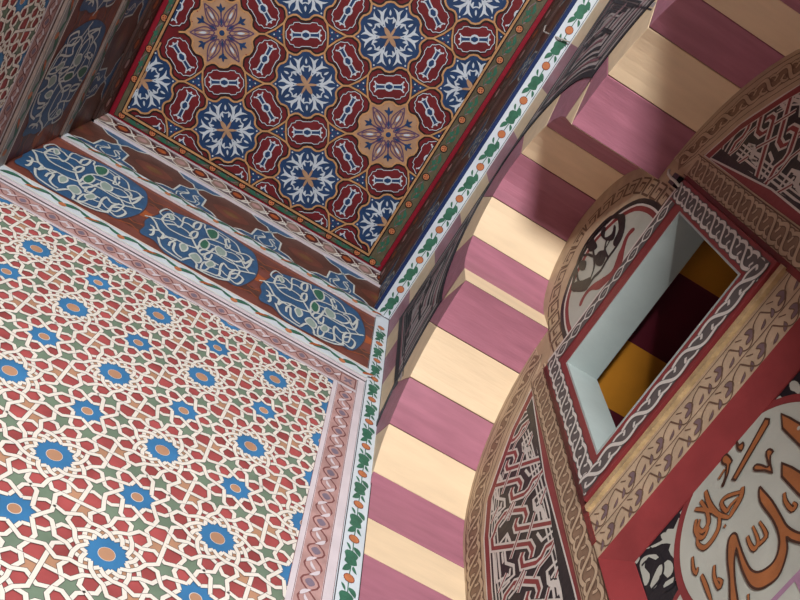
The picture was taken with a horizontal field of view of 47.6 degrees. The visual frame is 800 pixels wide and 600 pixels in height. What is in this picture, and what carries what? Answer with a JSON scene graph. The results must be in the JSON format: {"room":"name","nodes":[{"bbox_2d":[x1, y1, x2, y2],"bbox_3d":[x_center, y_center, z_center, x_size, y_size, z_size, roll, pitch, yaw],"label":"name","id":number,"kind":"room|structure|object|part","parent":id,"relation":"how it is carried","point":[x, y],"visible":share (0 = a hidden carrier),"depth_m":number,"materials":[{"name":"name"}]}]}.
{"room":"mosque","nodes":[
{"label":"mosque","id":0,"kind":"room"},
{"bbox_2d":[0,0,64,144],"bbox_3d":[-1.569,-1.984,2.720,0.256,9.600,5.022,30,-71,-9],"label":"wall","id":1,"kind":"structure","parent":0,"point":[26,26],"depth_m":5.32,"materials":[{"name":"multicoloured paint"}]},
{"bbox_2d":[0,0,162,166],"bbox_3d":[-1.800,-2.503,6.422,0.041,2.230,3.206,30,-71,-9],"label":"crown molding","id":2,"kind":"structure","parent":1,"relation":"attached to","point":[91,47],"depth_m":6.51,"materials":[{"name":"multicoloured paint"}]},
{"bbox_3d":[-1.829,-2.133,5.458,0.024,0.165,3.206,30,-71,-9],"label":"moulding","id":3,"kind":"part","parent":2,"relation":"part of","materials":[{"name":"paint"}]},
{"bbox_3d":[-1.794,-2.551,6.551,0.024,0.135,3.206,30,-71,-9],"label":"moulding","id":4,"kind":"part","parent":2,"relation":"part of","materials":[{"name":"brown wood"}]},
{"bbox_2d":[0,121,388,599],"bbox_3d":[-1.678,0.828,3.798,3.295,9.600,0.256,30,-71,-9],"label":"wall","id":5,"kind":"structure","parent":0,"point":[160,440],"depth_m":4.61,"materials":[{"name":"multicoloured tile"}]},
{"bbox_2d":[0,113,381,380],"bbox_3d":[-1.395,-0.525,7.165,2.900,2.230,0.041,30,-71,-9],"label":"crown molding","id":6,"kind":"structure","parent":5,"relation":"attached to","point":[105,174],"depth_m":6.95,"materials":[{"name":"multicoloured paint"}]},
{"bbox_3d":[-1.389,-0.577,7.292,2.900,0.135,0.024,30,-71,-9],"label":"moulding","id":7,"kind":"part","parent":6,"relation":"part of","materials":[{"name":"blue paint"}]},
{"bbox_2d":[379,0,608,414],"bbox_3d":[1.059,-0.116,2.835,0.141,8.640,5.330,30,-71,-9],"label":"wall","id":8,"kind":"structure","parent":0,"point":[392,338],"depth_m":6.86,"materials":[{"name":"paint"}]},
{"bbox_2d":[333,0,598,599],"bbox_3d":[1.031,-0.306,2.779,0.155,8.670,5.038,30,-71,-9],"label":"floral border","id":9,"kind":"object","parent":8,"relation":"attached to","point":[352,548],"visible":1,"depth_m":6.78,"materials":[{"name":"white paint"}]},
{"bbox_2d":[374,0,576,308],"bbox_3d":[1.154,-2.034,7.240,0.162,0.960,5.008,30,-71,-9],"label":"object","id":10,"kind":"object","parent":8,"relation":"attached to","point":[557,12],"visible":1,"depth_m":7.48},
{"bbox_2d":[543,25,569,42],"bbox_3d":[1.184,-2.021,6.864,0.195,0.312,0.057,18,-70,-5],"label":"loose wire","id":11,"kind":"object","parent":10,"relation":"hanging from","point":[545,26],"visible":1,"depth_m":6.74,"materials":[{"name":"grey metal"}]},
{"bbox_2d":[376,0,655,426],"bbox_3d":[0.736,-0.757,6.041,0.012,1.454,3.340,30,-71,-9],"label":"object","id":12,"kind":"object","parent":8,"relation":"attached to","point":[617,18],"visible":1,"depth_m":6.26,"materials":[{"name":"paint"}]},
{"bbox_3d":[0.359,-0.209,6.367,0.009,1.260,1.472,30,-71,-9],"label":"key panel","id":13,"kind":"part","parent":12,"relation":"part of","materials":[{"name":"paint"}]},
{"bbox_3d":[1.121,-1.373,5.897,0.009,1.260,1.472,30,-71,-9],"label":"key panel","id":14,"kind":"part","parent":12,"relation":"part of","materials":[{"name":"paint"}]},
{"bbox_2d":[503,106,787,514],"bbox_3d":[1.237,0.797,3.157,0.180,8.600,4.400,30,-71,-9],"label":"wall","id":15,"kind":"structure","parent":0,"point":[544,347],"depth_m":5.22,"materials":[{"name":"paint"}]},
{"bbox_2d":[463,348,580,599],"bbox_3d":[0.599,1.290,4.454,0.005,3.467,0.988,30,-71,-9],"label":"panel","id":16,"kind":"object","parent":15,"relation":"attached to","point":[516,547],"visible":1,"depth_m":4.88,"materials":[{"name":"brown paint"}]},
{"bbox_2d":[543,169,675,364],"bbox_3d":[1.272,-0.348,5.895,0.009,1.277,1.420,30,-71,-9],"label":"panel","id":17,"kind":"object","parent":15,"relation":"attached to","point":[615,222],"visible":0.99,"depth_m":5.77,"materials":[{"name":"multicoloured paint"}]},
{"bbox_2d":[546,180,779,501],"bbox_3d":[1.301,0.171,4.625,0.216,1.462,1.355,30,-71,-9],"label":"window","id":18,"kind":"structure","parent":15,"relation":"attached to","point":[687,219],"depth_m":4.77,"materials":[{"name":"white paint"}]},
{"bbox_2d":[530,153,799,599],"bbox_3d":[1.208,0.403,3.931,0.030,3.155,1.700,30,-71,-9],"label":"carved border","id":19,"kind":"object","parent":15,"relation":"attached to","point":[588,536],"visible":1,"depth_m":3.85,"materials":[{"name":"brown paint"}]},
{"bbox_3d":[1.210,0.409,3.899,0.030,0.038,1.372,30,-71,-9],"label":"gilt sill","id":20,"kind":"part","parent":19,"relation":"part of","materials":[{"name":"brown wood"}]},
{"bbox_2d":[667,169,684,188],"bbox_3d":[1.571,-0.685,5.170,0.063,0.284,0.068,30,-71,-9],"label":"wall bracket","id":21,"kind":"object","parent":15,"relation":"attached to","point":[676,179],"visible":0.98,"depth_m":5.12,"materials":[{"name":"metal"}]},
{"bbox_2d":[598,318,799,599],"bbox_3d":[1.194,0.776,3.038,0.070,1.190,1.355,30,-71,-9],"label":"panel","id":22,"kind":"object","parent":15,"relation":"attached to","point":[723,523],"visible":1,"depth_m":3.35,"materials":[{"name":"red paint"}]},
{"bbox_2d":[674,49,799,225],"bbox_3d":[1.832,-0.594,3.694,0.005,3.467,0.980,30,-71,-9],"label":"panel","id":23,"kind":"object","parent":15,"relation":"attached to","point":[760,149],"visible":1,"depth_m":4.58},
{"bbox_2d":[771,569,799,599],"bbox_3d":[1.172,0.973,2.461,0.062,0.572,1.900,30,-71,-9],"label":"frieze","id":24,"kind":"object","parent":15,"relation":"attached to","point":[790,590],"visible":1,"depth_m":2.69,"materials":[{"name":"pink paint"}]},
{"bbox_3d":[1.050,-2.208,7.835,6.260,0.230,5.420,30,-71,-9],"label":"ceiling","id":25,"kind":"structure","parent":0,"visible":0},
{"bbox_2d":[109,0,553,270],"bbox_3d":[0.013,-3.100,7.383,2.860,0.039,5.447,30,-71,-9],"label":"ceiling panel","id":26,"kind":"object","parent":25,"relation":"attached to","point":[342,118],"visible":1,"depth_m":7.90,"materials":[{"name":"multicoloured paint"}]},
{"bbox_3d":[-2.196,-1.597,8.022,0.320,0.009,0.113,30,-71,-9],"label":"spindle panel","id":27,"kind":"part","parent":26,"relation":"part of","materials":[{"name":"red paint"}]},
{"bbox_3d":[-1.883,-2.099,7.820,0.232,0.009,0.364,-27,-72,11],"label":"spindle panel","id":28,"kind":"part","parent":26,"relation":"part of","materials":[{"name":"red paint"}]},
{"bbox_3d":[-1.830,-2.460,7.680,0.130,0.009,0.364,30,-71,-9],"label":"spindle panel","id":29,"kind":"part","parent":26,"relation":"part of","materials":[{"name":"red paint"}]},
{"bbox_3d":[-1.892,-1.712,7.968,0.232,0.009,0.364,30,-71,-9],"label":"spindle panel","id":30,"kind":"part","parent":26,"relation":"part of","materials":[{"name":"red paint"}]},
{"bbox_3d":[-1.864,-1.405,8.085,0.320,0.009,0.113,30,-71,-9],"label":"spindle panel","id":31,"kind":"part","parent":26,"relation":"part of","materials":[{"name":"red paint"}]},
{"bbox_3d":[-1.529,-1.894,7.887,0.364,0.009,0.232,2,-69,1],"label":"spindle panel","id":32,"kind":"part","parent":26,"relation":"part of","materials":[{"name":"red paint"}]},
{"bbox_3d":[-1.488,-1.187,8.156,0.320,0.009,0.113,30,-71,-9],"label":"spindle panel","id":33,"kind":"part","parent":26,"relation":"part of","materials":[{"name":"red paint"}]},
{"bbox_3d":[-1.156,-2.463,7.657,0.232,0.009,0.364,-27,-72,11],"label":"spindle panel","id":34,"kind":"part","parent":26,"relation":"part of","materials":[{"name":"red paint"}]},
{"bbox_3d":[-1.165,-2.076,7.806,0.232,0.009,0.364,30,-71,-9],"label":"spindle panel","id":35,"kind":"part","parent":26,"relation":"part of","materials":[{"name":"red paint"}]},
{"bbox_3d":[-1.175,-1.689,7.954,0.232,0.009,0.364,-27,-72,11],"label":"spindle panel","id":36,"kind":"part","parent":26,"relation":"part of","materials":[{"name":"red paint"}]},
{"bbox_3d":[-1.184,-1.302,8.102,0.232,0.009,0.364,30,-71,-9],"label":"spindle panel","id":37,"kind":"part","parent":26,"relation":"part of","materials":[{"name":"red paint"}]},
{"bbox_3d":[-1.155,-0.995,8.218,0.320,0.009,0.113,30,-71,-9],"label":"spindle panel","id":38,"kind":"part","parent":26,"relation":"part of","materials":[{"name":"red paint"}]},
{"bbox_3d":[-0.802,-2.258,7.724,0.364,0.009,0.232,2,-69,1],"label":"spindle panel","id":39,"kind":"part","parent":26,"relation":"part of","materials":[{"name":"red paint"}]},
{"bbox_3d":[-0.820,-1.484,8.021,0.364,0.009,0.232,2,-69,1],"label":"spindle panel","id":40,"kind":"part","parent":26,"relation":"part of","materials":[{"name":"red paint"}]},
{"bbox_3d":[-0.779,-0.778,8.289,0.320,0.009,0.113,30,-71,-9],"label":"spindle panel","id":41,"kind":"part","parent":26,"relation":"part of","materials":[{"name":"red paint"}]},
{"bbox_3d":[-0.466,-1.280,8.087,0.232,0.009,0.364,-27,-72,11],"label":"spindle panel","id":42,"kind":"part","parent":26,"relation":"part of","materials":[{"name":"red paint"}]},
{"bbox_3d":[-0.475,-0.893,8.236,0.232,0.009,0.364,30,-71,-9],"label":"spindle panel","id":43,"kind":"part","parent":26,"relation":"part of","materials":[{"name":"red paint"}]},
{"bbox_3d":[-0.457,-1.667,7.939,0.232,0.009,0.364,30,-71,-9],"label":"spindle panel","id":44,"kind":"part","parent":26,"relation":"part of","materials":[{"name":"red paint"}]},
{"bbox_3d":[-0.448,-2.054,7.791,0.232,0.009,0.364,-27,-72,11],"label":"spindle panel","id":45,"kind":"part","parent":26,"relation":"part of","materials":[{"name":"red paint"}]},
{"bbox_3d":[-0.439,-2.441,7.643,0.232,0.009,0.364,30,-71,-9],"label":"spindle panel","id":46,"kind":"part","parent":26,"relation":"part of","materials":[{"name":"red paint"}]},
{"bbox_3d":[-0.447,-0.586,8.352,0.320,0.009,0.113,30,-71,-9],"label":"spindle panel","id":47,"kind":"part","parent":26,"relation":"part of","materials":[{"name":"red paint"}]},
{"bbox_3d":[-0.112,-1.075,8.154,0.364,0.009,0.232,2,-69,1],"label":"spindle panel","id":48,"kind":"part","parent":26,"relation":"part of","materials":[{"name":"red paint"}]},
{"bbox_3d":[-0.094,-1.849,7.858,0.364,0.009,0.232,2,-69,1],"label":"spindle panel","id":49,"kind":"part","parent":26,"relation":"part of","materials":[{"name":"red paint"}]},
{"bbox_3d":[0.197,-1.288,8.063,0.106,0.009,0.364,30,-71,-9],"label":"spindle panel","id":50,"kind":"part","parent":26,"relation":"part of","materials":[{"name":"red paint"}]},
{"bbox_3d":[0.260,-1.644,7.925,0.232,0.009,0.364,-27,-72,11],"label":"spindle panel","id":51,"kind":"part","parent":26,"relation":"part of","materials":[{"name":"red paint"}]},
{"bbox_3d":[0.270,-2.031,7.776,0.232,0.009,0.364,30,-71,-9],"label":"spindle panel","id":52,"kind":"part","parent":26,"relation":"part of","materials":[{"name":"red paint"}]},
{"bbox_3d":[0.279,-2.418,7.628,0.232,0.009,0.364,-27,-72,11],"label":"spindle panel","id":53,"kind":"part","parent":26,"relation":"part of","materials":[{"name":"red paint"}]},
{"bbox_3d":[0.633,-2.213,7.695,0.364,0.009,0.232,2,-69,1],"label":"spindle panel","id":54,"kind":"part","parent":26,"relation":"part of","materials":[{"name":"red paint"}]},
{"bbox_3d":[0.942,-2.427,7.604,0.106,0.009,0.364,30,-71,-9],"label":"spindle panel","id":55,"kind":"part","parent":26,"relation":"part of","materials":[{"name":"red paint"}]},
{"bbox_3d":[2.185,-1.441,-2.389,5.660,0.100,11.920,30,-71,-9],"label":"floor","id":56,"kind":"structure","parent":0,"visible":0},
{"bbox_2d":[359,0,799,599],"bbox_3d":[0.984,0.509,2.850,0.645,8.217,3.670,30,-71,-9],"label":"arch","id":57,"kind":"object","parent":56,"relation":"on","point":[680,61],"visible":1,"depth_m":5.61,"materials":[{"name":"paint"}]},
{"bbox_3d":[2.236,1.602,2.468,2.100,6.800,3.000,30,-71,-9],"label":"wall","id":58,"kind":"structure","parent":0,"visible":0},
{"bbox_2d":[597,240,737,427],"bbox_3d":[2.264,0.485,5.441,1.998,0.150,2.700,30,-71,-9],"label":"window","id":59,"kind":"structure","parent":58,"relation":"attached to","point":[706,276],"depth_m":5.26,"materials":[{"name":"orange glass"}]}
]}

